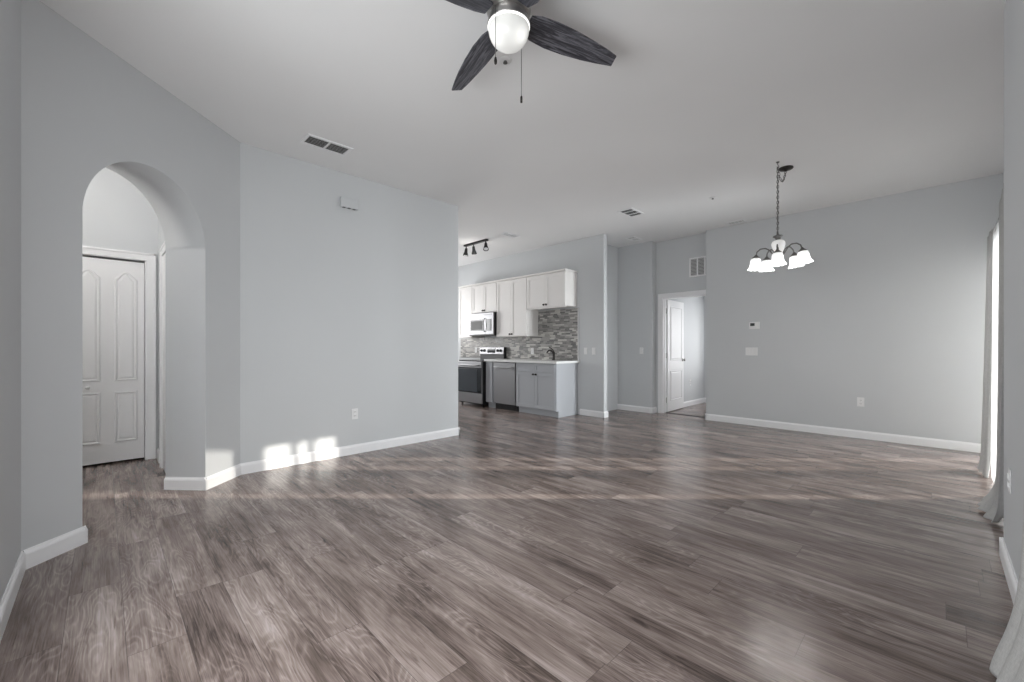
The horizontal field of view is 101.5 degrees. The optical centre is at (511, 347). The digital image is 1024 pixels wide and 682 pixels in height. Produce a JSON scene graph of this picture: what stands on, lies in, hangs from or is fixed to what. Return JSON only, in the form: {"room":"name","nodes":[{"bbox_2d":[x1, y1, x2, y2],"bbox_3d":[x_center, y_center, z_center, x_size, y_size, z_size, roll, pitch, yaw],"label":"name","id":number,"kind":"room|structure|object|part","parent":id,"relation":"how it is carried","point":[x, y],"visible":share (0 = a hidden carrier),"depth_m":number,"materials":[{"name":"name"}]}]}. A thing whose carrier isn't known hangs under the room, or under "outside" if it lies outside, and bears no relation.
{"room":"empty living room","nodes":[
{"label":"empty living room","id":0,"kind":"room"},
{"bbox_2d":[0,0,20,602],"bbox_3d":[-1.240,-0.357,0.731,0.140,3.050,4.020,0,0,-44],"label":"wall","id":1,"kind":"structure","parent":0,"point":[10,10],"depth_m":1.94,"materials":[{"name":"grey paint"}]},
{"bbox_2d":[0,551,25,641],"bbox_3d":[-1.320,1.117,0.924,0.016,0.102,3.567,0,0,-44],"label":"baseboard","id":2,"kind":"structure","parent":1,"relation":"attached to","point":[7,602],"depth_m":1.88,"materials":[{"name":"white paint"}]},
{"bbox_2d":[82,168,157,449],"bbox_3d":[-4.495,-0.357,3.772,2.050,3.050,0.120,0,0,-44],"label":"wall","id":3,"kind":"structure","parent":0,"point":[116,215],"depth_m":4.22,"materials":[{"name":"grey paint"}]},
{"bbox_2d":[82,246,155,465],"bbox_3d":[-4.249,0.096,3.996,1.285,2.145,0.144,0,0,-44],"label":"door","id":4,"kind":"structure","parent":3,"relation":"in","point":[119,286],"depth_m":4.22,"materials":[{"name":"white paint"}]},
{"bbox_3d":[-4.120,-0.214,4.066,0.172,1.102,0.010,0,0,-44],"label":"panel","id":5,"kind":"part","parent":4,"relation":"part of","materials":[{"name":"white paint"}]},
{"bbox_3d":[-4.120,0.699,4.066,0.172,0.508,0.010,0,0,-44],"label":"panel","id":6,"kind":"part","parent":4,"relation":"part of","materials":[{"name":"white paint"}]},
{"bbox_3d":[-3.926,-0.214,4.256,0.172,1.102,0.010,0,0,-44],"label":"panel","id":7,"kind":"part","parent":4,"relation":"part of","materials":[{"name":"white paint"}]},
{"bbox_3d":[-3.926,0.699,4.256,0.172,0.508,0.010,0,0,-44],"label":"panel","id":8,"kind":"part","parent":4,"relation":"part of","materials":[{"name":"white paint"}]},
{"bbox_2d":[21,0,239,550],"bbox_3d":[-2.701,-0.357,3.025,0.340,3.050,1.660,0,0,3],"label":"wall","id":9,"kind":"structure","parent":0,"point":[86,110],"depth_m":2.54,"materials":[{"name":"grey paint"}]},
{"bbox_2d":[23,525,87,569],"bbox_3d":[-2.722,1.117,2.357,0.356,0.102,0.309,0,0,3],"label":"baseboard","id":10,"kind":"structure","parent":9,"relation":"attached to","point":[42,552],"depth_m":2.33,"materials":[{"name":"white paint"}]},
{"bbox_2d":[164,464,240,489],"bbox_3d":[-2.666,1.117,3.631,0.356,0.102,0.421,0,0,3],"label":"baseboard","id":11,"kind":"structure","parent":9,"relation":"attached to","point":[170,483],"depth_m":3.43,"materials":[{"name":"white paint"}]},
{"bbox_2d":[158,219,164,449],"bbox_3d":[-3.290,-0.357,4.049,0.120,3.050,1.170,0,0,-44],"label":"wall","id":12,"kind":"structure","parent":0,"point":[161,239],"depth_m":4.33,"materials":[{"name":"grey paint"}]},
{"bbox_2d":[156,449,159,462],"bbox_3d":[-3.646,1.117,4.316,0.016,0.102,0.290,0,0,-44],"label":"baseboard","id":13,"kind":"structure","parent":12,"relation":"attached to","point":[157,450],"depth_m":4.31,"materials":[{"name":"white paint"}]},
{"bbox_2d":[160,241,165,472],"bbox_3d":[-3.170,0.108,3.824,0.024,2.120,0.740,0,0,-44],"label":"door","id":14,"kind":"structure","parent":12,"relation":"in","point":[162,249],"depth_m":3.96,"materials":[{"name":"white paint"}]},
{"bbox_2d":[240,142,457,462],"bbox_3d":[-1.649,-0.357,4.752,2.490,3.050,0.120,0,0,-44],"label":"wall","id":15,"kind":"structure","parent":0,"point":[342,310],"depth_m":4.45,"materials":[{"name":"grey paint"}]},
{"bbox_2d":[340,196,357,210],"bbox_3d":[-1.762,-1.553,4.525,0.190,0.106,0.044,0,0,-44],"label":"door chime","id":16,"kind":"object","parent":15,"relation":"attached to","point":[348,203],"visible":1,"depth_m":4.51,"materials":[{"name":"grey paint"}]},
{"bbox_2d":[240,427,459,474],"bbox_3d":[-1.639,1.117,4.751,2.511,0.102,0.136,0,0,-44],"label":"baseboard","id":17,"kind":"structure","parent":15,"relation":"attached to","point":[284,461],"depth_m":4.47,"materials":[{"name":"white paint"}]},
{"bbox_2d":[352,408,357,418],"bbox_3d":[-1.723,0.730,4.588,0.072,0.116,0.010,0,0,-44],"label":"wall outlet","id":18,"kind":"object","parent":15,"relation":"attached to","point":[354,411],"visible":1,"depth_m":4.59,"materials":[{"name":"white plastic"}]},
{"bbox_2d":[0,400,1013,681],"bbox_3d":[-0.215,1.218,5.511,11.400,0.100,9.420,0,0,-44],"label":"floor","id":19,"kind":"structure","parent":0,"point":[625,545],"depth_m":2.21,"materials":[{"name":"brown wood"}]},
{"bbox_2d":[458,347,505,406],"bbox_3d":[-0.638,0.583,8.588,0.730,1.170,0.760,0,0,-44],"label":"range","id":20,"kind":"object","parent":19,"relation":"on","point":[471,372],"visible":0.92,"depth_m":8.38,"materials":[{"name":"silver metal"}]},
{"bbox_3d":[-0.842,0.593,8.389,0.039,0.620,0.756,0,0,-44],"label":"oven door","id":21,"kind":"part","parent":20,"relation":"part of","materials":[{"name":"black glass"}]},
{"bbox_3d":[-0.840,1.006,8.390,0.034,0.185,0.756,0,0,-44],"label":"drawer","id":22,"kind":"part","parent":20,"relation":"part of","materials":[{"name":"silver metal"}]},
{"bbox_2d":[460,359,483,360],"bbox_3d":[-0.615,0.264,8.611,0.635,0.016,0.760,0,0,-44],"label":"cooktop","id":23,"kind":"object","parent":20,"relation":"in","point":[465,359],"depth_m":8.56,"materials":[{"name":"silver glass"}]},
{"bbox_3d":[-0.432,0.074,8.789,0.014,0.148,0.748,0,0,-44],"label":"control panel","id":24,"kind":"part","parent":20,"relation":"part of","materials":[{"name":"silver metal"}]},
{"bbox_2d":[486,361,495,407],"bbox_3d":[-0.230,0.721,8.280,0.600,0.895,0.195,0,0,-44],"label":"base cabinet","id":25,"kind":"object","parent":19,"relation":"on","point":[489,365],"visible":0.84,"depth_m":8.07,"materials":[{"name":"grey paint"}]},
{"bbox_3d":[-0.438,0.668,8.077,0.019,0.770,0.179,0,0,-44],"label":"door","id":26,"kind":"part","parent":25,"relation":"part of","materials":[{"name":"grey paint"}]},
{"bbox_2d":[493,362,518,411],"bbox_3d":[0.037,0.723,7.960,0.653,0.890,0.600,0,0,-44],"label":"dishwasher","id":27,"kind":"object","parent":19,"relation":"on","point":[504,373],"visible":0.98,"depth_m":7.76,"materials":[{"name":"grey metal"}]},
{"bbox_3d":[0.067,1.118,7.989,0.490,0.100,0.588,0,0,-44],"label":"kick plate","id":28,"kind":"part","parent":27,"relation":"part of","materials":[{"name":"black metal"}]},
{"bbox_2d":[516,362,577,417],"bbox_3d":[0.599,0.721,7.413,0.629,0.895,0.928,0,0,-44],"label":"base cabinet","id":29,"kind":"object","parent":19,"relation":"on","point":[544,389],"visible":0.99,"depth_m":7.15,"materials":[{"name":"grey paint"}]},
{"bbox_3d":[0.239,0.353,7.386,0.019,0.140,0.447,0,0,-44],"label":"drawer","id":30,"kind":"part","parent":29,"relation":"part of","materials":[{"name":"grey paint"}]},
{"bbox_3d":[0.239,0.743,7.386,0.019,0.620,0.447,0,0,-44],"label":"door","id":31,"kind":"part","parent":29,"relation":"part of","materials":[{"name":"grey paint"}]},
{"bbox_2d":[484,359,579,363],"bbox_3d":[0.315,0.252,7.702,0.633,0.040,1.820,0,0,-44],"label":"countertop","id":32,"kind":"structure","parent":29,"relation":"on","point":[490,360],"depth_m":7.36,"materials":[{"name":"white stone"}]},
{"bbox_2d":[546,347,554,359],"bbox_3d":[0.685,0.113,7.496,0.227,0.238,0.064,0,0,-39],"label":"faucet","id":33,"kind":"object","parent":32,"relation":"on","point":[553,352],"visible":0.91,"depth_m":7.53,"materials":[{"name":"grey metal"}]},
{"bbox_3d":[0.554,0.353,7.063,0.019,0.140,0.447,0,0,-44],"label":"drawer","id":34,"kind":"part","parent":29,"relation":"part of","materials":[{"name":"grey paint"}]},
{"bbox_3d":[0.554,0.743,7.063,0.019,0.620,0.447,0,0,-44],"label":"door","id":35,"kind":"part","parent":29,"relation":"part of","materials":[{"name":"grey paint"}]},
{"bbox_2d":[666,412,703,416],"bbox_3d":[3.025,1.164,7.196,0.080,0.008,0.827,0,0,-44],"label":"threshold","id":36,"kind":"object","parent":19,"relation":"on","point":[666,412],"visible":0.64,"depth_m":7.22,"materials":[{"name":"grey wood"}]},
{"bbox_2d":[40,0,1005,266],"bbox_3d":[-0.215,-1.942,5.511,11.400,0.120,9.420,0,0,-44],"label":"ceiling","id":37,"kind":"structure","parent":0,"point":[698,101],"depth_m":3.17,"materials":[{"name":"paint"}]},
{"bbox_2d":[300,133,352,155],"bbox_3d":[-1.722,-1.876,3.890,0.410,0.011,0.215,0,0,-44],"label":"ceiling vent","id":38,"kind":"object","parent":37,"relation":"in","point":[308,139],"visible":1,"depth_m":3.88,"materials":[{"name":"white metal"}]},
{"bbox_2d":[463,239,488,255],"bbox_3d":[-0.629,-1.776,7.475,0.161,0.211,0.698,0,0,-42],"label":"track light","id":39,"kind":"object","parent":37,"relation":"attached to","point":[485,248],"visible":1,"depth_m":7.52,"materials":[{"name":"black metal"}]},
{"bbox_2d":[499,56,511,64],"bbox_3d":[-0.044,-1.871,2.741,0.084,0.022,0.084,0,0,-44],"label":"sprinkler head","id":40,"kind":"object","parent":37,"relation":"attached to","point":[505,60],"visible":1,"depth_m":2.73},
{"bbox_2d":[499,232,519,237],"bbox_3d":[-0.036,-1.876,7.001,0.340,0.012,0.170,0,0,-44],"label":"ceiling vent","id":41,"kind":"object","parent":37,"relation":"in","point":[507,234],"visible":1,"depth_m":7.00,"materials":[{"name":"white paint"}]},
{"bbox_2d":[446,0,615,102],"bbox_3d":[-0.018,-1.587,2.113,1.037,0.590,1.024,0,0,15],"label":"ceiling fan","id":42,"kind":"object","parent":37,"relation":"hanging from","point":[509,26],"visible":1,"depth_m":2.21,"materials":[{"name":"black wood"}]},
{"bbox_3d":[-0.371,-1.673,1.923,0.590,0.008,0.155,0,13,-28],"label":"blade","id":43,"kind":"part","parent":42,"relation":"part of","materials":[{"name":"grey wood"}]},
{"bbox_3d":[-0.222,-1.673,2.468,0.155,0.008,0.590,-15,7,-29],"label":"blade","id":44,"kind":"part","parent":42,"relation":"part of","materials":[{"name":"grey wood"}]},
{"bbox_3d":[-0.079,-1.526,2.020,0.006,0.252,0.004,0,0,-44],"label":"pull chain","id":45,"kind":"part","parent":42,"relation":"part of","materials":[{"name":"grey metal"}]},
{"bbox_3d":[-0.016,-1.563,2.119,0.207,0.098,0.207,0,0,-44],"label":"lamp shade","id":46,"kind":"part","parent":42,"relation":"part of","materials":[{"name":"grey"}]},
{"bbox_3d":[0.049,-1.490,2.210,0.004,0.324,0.006,0,0,37],"label":"pull chain","id":47,"kind":"part","parent":42,"relation":"part of","materials":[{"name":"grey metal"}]},
{"bbox_3d":[0.180,-1.673,1.764,0.155,0.008,0.590,15,-7,-28],"label":"blade","id":48,"kind":"part","parent":42,"relation":"part of","materials":[{"name":"grey wood"}]},
{"bbox_3d":[0.338,-1.673,2.315,0.590,0.008,0.155,0,-13,-28],"label":"blade","id":49,"kind":"part","parent":42,"relation":"part of","materials":[{"name":"grey wood"}]},
{"bbox_2d":[617,208,644,217],"bbox_3d":[1.659,-1.875,5.833,0.360,0.014,0.225,0,0,-44],"label":"ceiling vent","id":50,"kind":"object","parent":37,"relation":"in","point":[630,212],"visible":1,"depth_m":5.83,"materials":[{"name":"white metal"}]},
{"bbox_2d":[625,236,642,240],"bbox_3d":[2.102,-1.875,7.232,0.300,0.012,0.180,0,0,-44],"label":"ceiling vent","id":51,"kind":"object","parent":37,"relation":"in","point":[632,238],"visible":1,"depth_m":7.22,"materials":[{"name":"white metal"}]},
{"bbox_2d":[726,219,747,224],"bbox_3d":[3.364,-1.875,6.271,0.160,0.020,0.260,0,0,-44],"label":"ceiling vent","id":52,"kind":"object","parent":37,"relation":"in","point":[741,220],"visible":1,"depth_m":6.27,"materials":[{"name":"white metal"}]},
{"bbox_2d":[748,161,813,271],"bbox_3d":[2.725,-1.337,4.238,0.567,1.088,0.553,0,0,-44],"label":"chandelier","id":53,"kind":"object","parent":37,"relation":"hanging from","point":[803,257],"visible":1,"depth_m":4.24,"materials":[{"name":"white glass"}]},
{"bbox_3d":[2.511,-0.855,4.319,0.144,0.125,0.139,0,0,-44],"label":"lamp shade","id":54,"kind":"part","parent":53,"relation":"part of","materials":[{"name":"white glass"}]},
{"bbox_3d":[2.722,-0.867,4.470,0.143,0.132,0.139,0,0,-44],"label":"lamp shade","id":55,"kind":"part","parent":53,"relation":"part of","materials":[{"name":"white glass"}]},
{"bbox_3d":[2.698,-1.497,4.249,0.018,0.672,0.018,0,0,1],"label":"chain","id":56,"kind":"part","parent":53,"relation":"part of","materials":[{"name":"grey metal"}]},
{"bbox_3d":[2.589,-0.859,4.071,0.143,0.128,0.139,0,0,-44],"label":"lamp shade","id":57,"kind":"part","parent":53,"relation":"part of","materials":[{"name":"white glass"}]},
{"bbox_3d":[2.786,-1.777,4.320,0.234,0.150,0.025,0,0,-39],"label":"swag chain","id":58,"kind":"part","parent":53,"relation":"part of","materials":[{"name":"grey metal"}]},
{"bbox_3d":[2.781,-0.978,4.152,0.041,0.107,0.183,0,0,-44],"label":"arm","id":59,"kind":"part","parent":53,"relation":"part of","materials":[{"name":"grey metal"}]},
{"bbox_3d":[2.930,-0.879,4.315,0.142,0.135,0.139,0,0,-44],"label":"lamp shade","id":60,"kind":"part","parent":53,"relation":"part of","materials":[{"name":"white glass"}]},
{"bbox_3d":[2.849,-0.874,4.069,0.144,0.134,0.138,0,0,-44],"label":"lamp shade","id":61,"kind":"part","parent":53,"relation":"part of","materials":[{"name":"white glass"}]},
{"bbox_2d":[458,234,606,413],"bbox_3d":[-0.135,-0.357,8.689,0.100,3.050,4.830,0,0,-44],"label":"wall","id":62,"kind":"structure","parent":0,"point":[587,256],"depth_m":7.20,"materials":[{"name":"grey paint"}]},
{"bbox_2d":[459,286,483,337],"bbox_3d":[-0.903,-0.752,9.140,0.359,1.089,0.457,0,0,-44],"label":"upper cabinet","id":63,"kind":"object","parent":62,"relation":"attached to","point":[465,294],"visible":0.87,"depth_m":9.04,"materials":[{"name":"white paint"}]},
{"bbox_3d":[-1.004,-0.752,9.042,0.019,1.073,0.446,0,0,-44],"label":"door","id":64,"kind":"part","parent":63,"relation":"part of","materials":[{"name":"white paint"}]},
{"bbox_2d":[472,282,496,313],"bbox_3d":[-0.473,-1.004,8.701,0.359,0.585,0.767,0,0,-44],"label":"upper cabinet","id":65,"kind":"object","parent":62,"relation":"attached to","point":[484,297],"visible":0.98,"depth_m":8.58,"materials":[{"name":"white paint"}]},
{"bbox_3d":[-0.706,-1.004,8.738,0.019,0.569,0.376,0,0,-44],"label":"door","id":66,"kind":"part","parent":65,"relation":"part of","materials":[{"name":"white paint"}]},
{"bbox_2d":[469,312,496,335],"bbox_3d":[-0.507,-0.470,8.667,0.454,0.452,0.756,0,0,-44],"label":"microwave","id":67,"kind":"object","parent":65,"relation":"attached to","point":[480,324],"visible":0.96,"depth_m":8.50,"materials":[{"name":"silver metal"}]},
{"bbox_3d":[-0.466,-0.449,8.368,0.002,0.240,0.165,0,0,-44],"label":"control panel","id":68,"kind":"part","parent":67,"relation":"part of","materials":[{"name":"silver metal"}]},
{"bbox_3d":[-0.441,-1.004,8.466,0.019,0.569,0.376,0,0,-44],"label":"door","id":69,"kind":"part","parent":65,"relation":"part of","materials":[{"name":"white paint"}]},
{"bbox_2d":[497,277,537,336],"bbox_3d":[0.086,-0.752,8.130,0.359,1.089,0.824,0,0,-44],"label":"upper cabinet","id":70,"kind":"object","parent":62,"relation":"attached to","point":[514,319],"visible":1,"depth_m":7.97,"materials":[{"name":"white paint"}]},
{"bbox_3d":[-0.158,-0.752,8.177,0.019,1.073,0.405,0,0,-44],"label":"door","id":71,"kind":"part","parent":70,"relation":"part of","materials":[{"name":"white paint"}]},
{"bbox_3d":[0.127,-0.752,7.885,0.019,1.073,0.405,0,0,-44],"label":"door","id":72,"kind":"part","parent":70,"relation":"part of","materials":[{"name":"white paint"}]},
{"bbox_2d":[461,308,577,360],"bbox_3d":[-0.018,-0.227,8.489,0.009,0.917,3.340,0,0,-44],"label":"backsplash","id":73,"kind":"structure","parent":62,"relation":"attached to","point":[557,329],"depth_m":7.82,"materials":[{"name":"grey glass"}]},
{"bbox_2d":[527,271,576,309],"bbox_3d":[0.692,-0.993,7.511,0.359,0.609,0.903,0,0,-44],"label":"upper cabinet","id":74,"kind":"object","parent":62,"relation":"attached to","point":[558,289],"visible":1,"depth_m":7.30,"materials":[{"name":"white paint"}]},
{"bbox_2d":[458,268,577,287],"bbox_3d":[-0.021,-1.315,8.248,0.346,0.035,2.980,0,0,-44],"label":"trim","id":75,"kind":"structure","parent":74,"relation":"on","point":[565,269],"depth_m":7.78,"materials":[{"name":"white paint"}]},
{"bbox_3d":[0.434,-1.004,7.572,0.019,0.571,0.444,0,0,-44],"label":"door","id":76,"kind":"part","parent":74,"relation":"part of","materials":[{"name":"white paint"}]},
{"bbox_3d":[0.600,-0.699,7.421,0.018,0.022,0.903,0,0,-44],"label":"light rail","id":77,"kind":"part","parent":74,"relation":"part of","materials":[{"name":"white paint"}]},
{"bbox_3d":[0.747,-1.004,7.252,0.019,0.571,0.444,0,0,-44],"label":"door","id":78,"kind":"part","parent":74,"relation":"part of","materials":[{"name":"white paint"}]},
{"bbox_2d":[578,308,578,360],"bbox_3d":[1.153,-0.228,7.289,0.013,0.919,0.011,0,0,-44],"label":"trim","id":79,"kind":"structure","parent":62,"relation":"attached to","point":[578,308],"depth_m":7.29,"materials":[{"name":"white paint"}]},
{"bbox_2d":[580,409,607,417],"bbox_3d":[1.392,1.117,7.128,0.132,0.102,0.496,0,0,-44],"label":"baseboard","id":80,"kind":"object","parent":62,"relation":"attached to","point":[586,412],"visible":0.88,"depth_m":7.04,"materials":[{"name":"white paint"}]},
{"bbox_2d":[607,244,617,410],"bbox_3d":[1.625,-0.357,7.619,0.920,3.050,0.120,0,0,-44],"label":"wall","id":81,"kind":"structure","parent":0,"point":[612,252],"depth_m":7.77,"materials":[{"name":"grey paint"}]},
{"bbox_2d":[656,233,705,412],"bbox_3d":[3.174,-0.357,6.994,0.120,3.050,1.560,0,0,-44],"label":"wall","id":82,"kind":"structure","parent":0,"point":[672,256],"depth_m":7.24,"materials":[{"name":"grey paint"}]},
{"bbox_2d":[658,290,705,412],"bbox_3d":[3.267,0.111,7.434,0.917,2.115,0.969,0,0,-44],"label":"door","id":83,"kind":"structure","parent":82,"relation":"in","point":[671,359],"depth_m":7.54,"materials":[{"name":"white paint"}]},
{"bbox_3d":[3.034,-0.252,7.781,0.053,0.982,0.537,0,0,43],"label":"panel","id":84,"kind":"part","parent":83,"relation":"part of","materials":[{"name":"white paint"}]},
{"bbox_3d":[3.034,0.698,7.781,0.053,0.542,0.537,0,0,43],"label":"panel","id":85,"kind":"part","parent":83,"relation":"part of","materials":[{"name":"white paint"}]},
{"bbox_2d":[689,256,705,276],"bbox_3d":[3.179,-1.344,6.894,0.012,0.320,0.510,0,0,-44],"label":"air vent","id":86,"kind":"object","parent":82,"relation":"in","point":[697,265],"visible":0.64,"depth_m":6.97,"materials":[{"name":"white metal"}]},
{"bbox_2d":[666,296,703,401],"bbox_3d":[3.379,-0.357,8.286,1.980,3.050,0.120,0,0,-44],"label":"wall","id":87,"kind":"structure","parent":0,"point":[693,306],"depth_m":8.51,"materials":[{"name":"grey paint"}]},
{"bbox_2d":[684,398,705,406],"bbox_3d":[4.274,1.117,7.329,1.880,0.102,2.500,0,0,-44],"label":"baseboard","id":88,"kind":"structure","parent":87,"relation":"attached to","point":[700,400],"depth_m":8.51,"materials":[{"name":"white paint"}]},
{"bbox_2d":[704,296,705,397],"bbox_3d":[4.989,-0.357,8.028,0.120,3.050,2.500,0,0,-44],"label":"wall","id":89,"kind":"structure","parent":0,"point":[704,296],"depth_m":8.86,"materials":[{"name":"grey paint"}]},
{"bbox_2d":[618,173,1002,444],"bbox_3d":[3.704,-0.357,6.345,0.270,3.050,4.850,0,0,-44],"label":"wall","id":90,"kind":"structure","parent":0,"point":[888,311],"depth_m":5.43,"materials":[{"name":"grey paint"}]},
{"bbox_2d":[617,404,656,412],"bbox_3d":[2.291,1.117,7.693,0.166,0.102,0.706,0,0,-44],"label":"baseboard","id":91,"kind":"structure","parent":90,"relation":"attached to","point":[619,406],"depth_m":7.59,"materials":[{"name":"white paint"}]},
{"bbox_2d":[746,348,757,355],"bbox_3d":[3.586,0.063,6.265,0.010,0.118,0.165,0,0,-44],"label":"light switch","id":92,"kind":"object","parent":90,"relation":"attached to","point":[749,351],"visible":1,"depth_m":6.25,"materials":[{"name":"white plastic"}]},
{"bbox_2d":[749,322,759,328],"bbox_3d":[3.608,-0.324,6.228,0.030,0.104,0.137,0,0,-44],"label":"thermostat","id":93,"kind":"object","parent":90,"relation":"attached to","point":[752,325],"visible":1,"depth_m":6.22,"materials":[{"name":"white plastic"}]},
{"bbox_2d":[704,413,996,454],"bbox_3d":[4.235,1.117,5.662,0.106,0.102,3.131,0,0,-44],"label":"baseboard","id":94,"kind":"structure","parent":90,"relation":"attached to","point":[895,438],"depth_m":5.37,"materials":[{"name":"white paint"}]},
{"bbox_2d":[857,397,863,406],"bbox_3d":[4.469,0.701,5.363,0.010,0.116,0.072,0,0,-44],"label":"wall outlet","id":95,"kind":"object","parent":90,"relation":"attached to","point":[860,401],"visible":1,"depth_m":5.36,"materials":[{"name":"white plastic"}]},
{"bbox_2d":[1004,0,1023,579],"bbox_3d":[2.442,-0.357,1.794,1.200,3.050,0.350,0,0,-44],"label":"wall pier","id":96,"kind":"object","parent":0,"point":[1013,9],"visible":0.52,"depth_m":2.00,"materials":[{"name":"grey paint"}]},
{"bbox_2d":[999,537,1017,604],"bbox_3d":[2.400,1.117,1.848,1.216,0.102,0.246,0,0,-44],"label":"baseboard","id":97,"kind":"structure","parent":96,"relation":"attached to","point":[1011,578],"depth_m":2.06,"materials":[{"name":"white paint"}]},
{"bbox_2d":[1007,468,1010,493],"bbox_3d":[2.510,0.673,2.113,0.072,0.116,0.010,0,0,-44],"label":"wall outlet","id":98,"kind":"object","parent":96,"relation":"attached to","point":[1009,470],"visible":1,"depth_m":2.09,"materials":[{"name":"white plastic"}]},
{"bbox_3d":[0.996,-0.357,0.380,2.845,3.050,0.350,0,0,-44],"label":"wall","id":99,"kind":"structure","parent":0,"visible":0},
{"bbox_3d":[1.057,-1.102,0.704,1.936,0.060,0.030,0,0,-44],"label":"curtain rod","id":100,"kind":"object","parent":99,"relation":"attached to","visible":0},
{"bbox_2d":[989,499,1023,681],"bbox_3d":[1.120,0.049,0.842,1.881,2.231,0.112,0,0,-44],"label":"curtain","id":101,"kind":"object","parent":100,"relation":"hanging from","point":[1007,662],"visible":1,"depth_m":1.41,"materials":[{"name":"fabric"}]},
{"bbox_3d":[4.166,-0.357,3.349,3.440,3.050,0.080,0,0,-44],"label":"wall","id":102,"kind":"structure","parent":0,"visible":0},
{"bbox_3d":[3.931,-1.002,3.244,1.916,0.060,0.100,0,0,-44],"label":"curtain rod","id":103,"kind":"object","parent":102,"relation":"attached to","visible":0},
{"bbox_2d":[977,229,994,477],"bbox_3d":[4.346,0.059,3.832,0.085,2.211,0.337,0,0,42],"label":"curtain","id":104,"kind":"object","parent":103,"relation":"hanging from","point":[984,464],"visible":1,"depth_m":3.73,"materials":[{"name":"fabric"}]},
{"bbox_2d":[977,183,1003,522],"bbox_3d":[3.447,0.024,2.990,0.753,2.281,0.162,0,0,-44],"label":"curtain","id":105,"kind":"object","parent":103,"relation":"hanging from","point":[992,503],"visible":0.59,"depth_m":2.82,"materials":[{"name":"fabric"}]}
]}

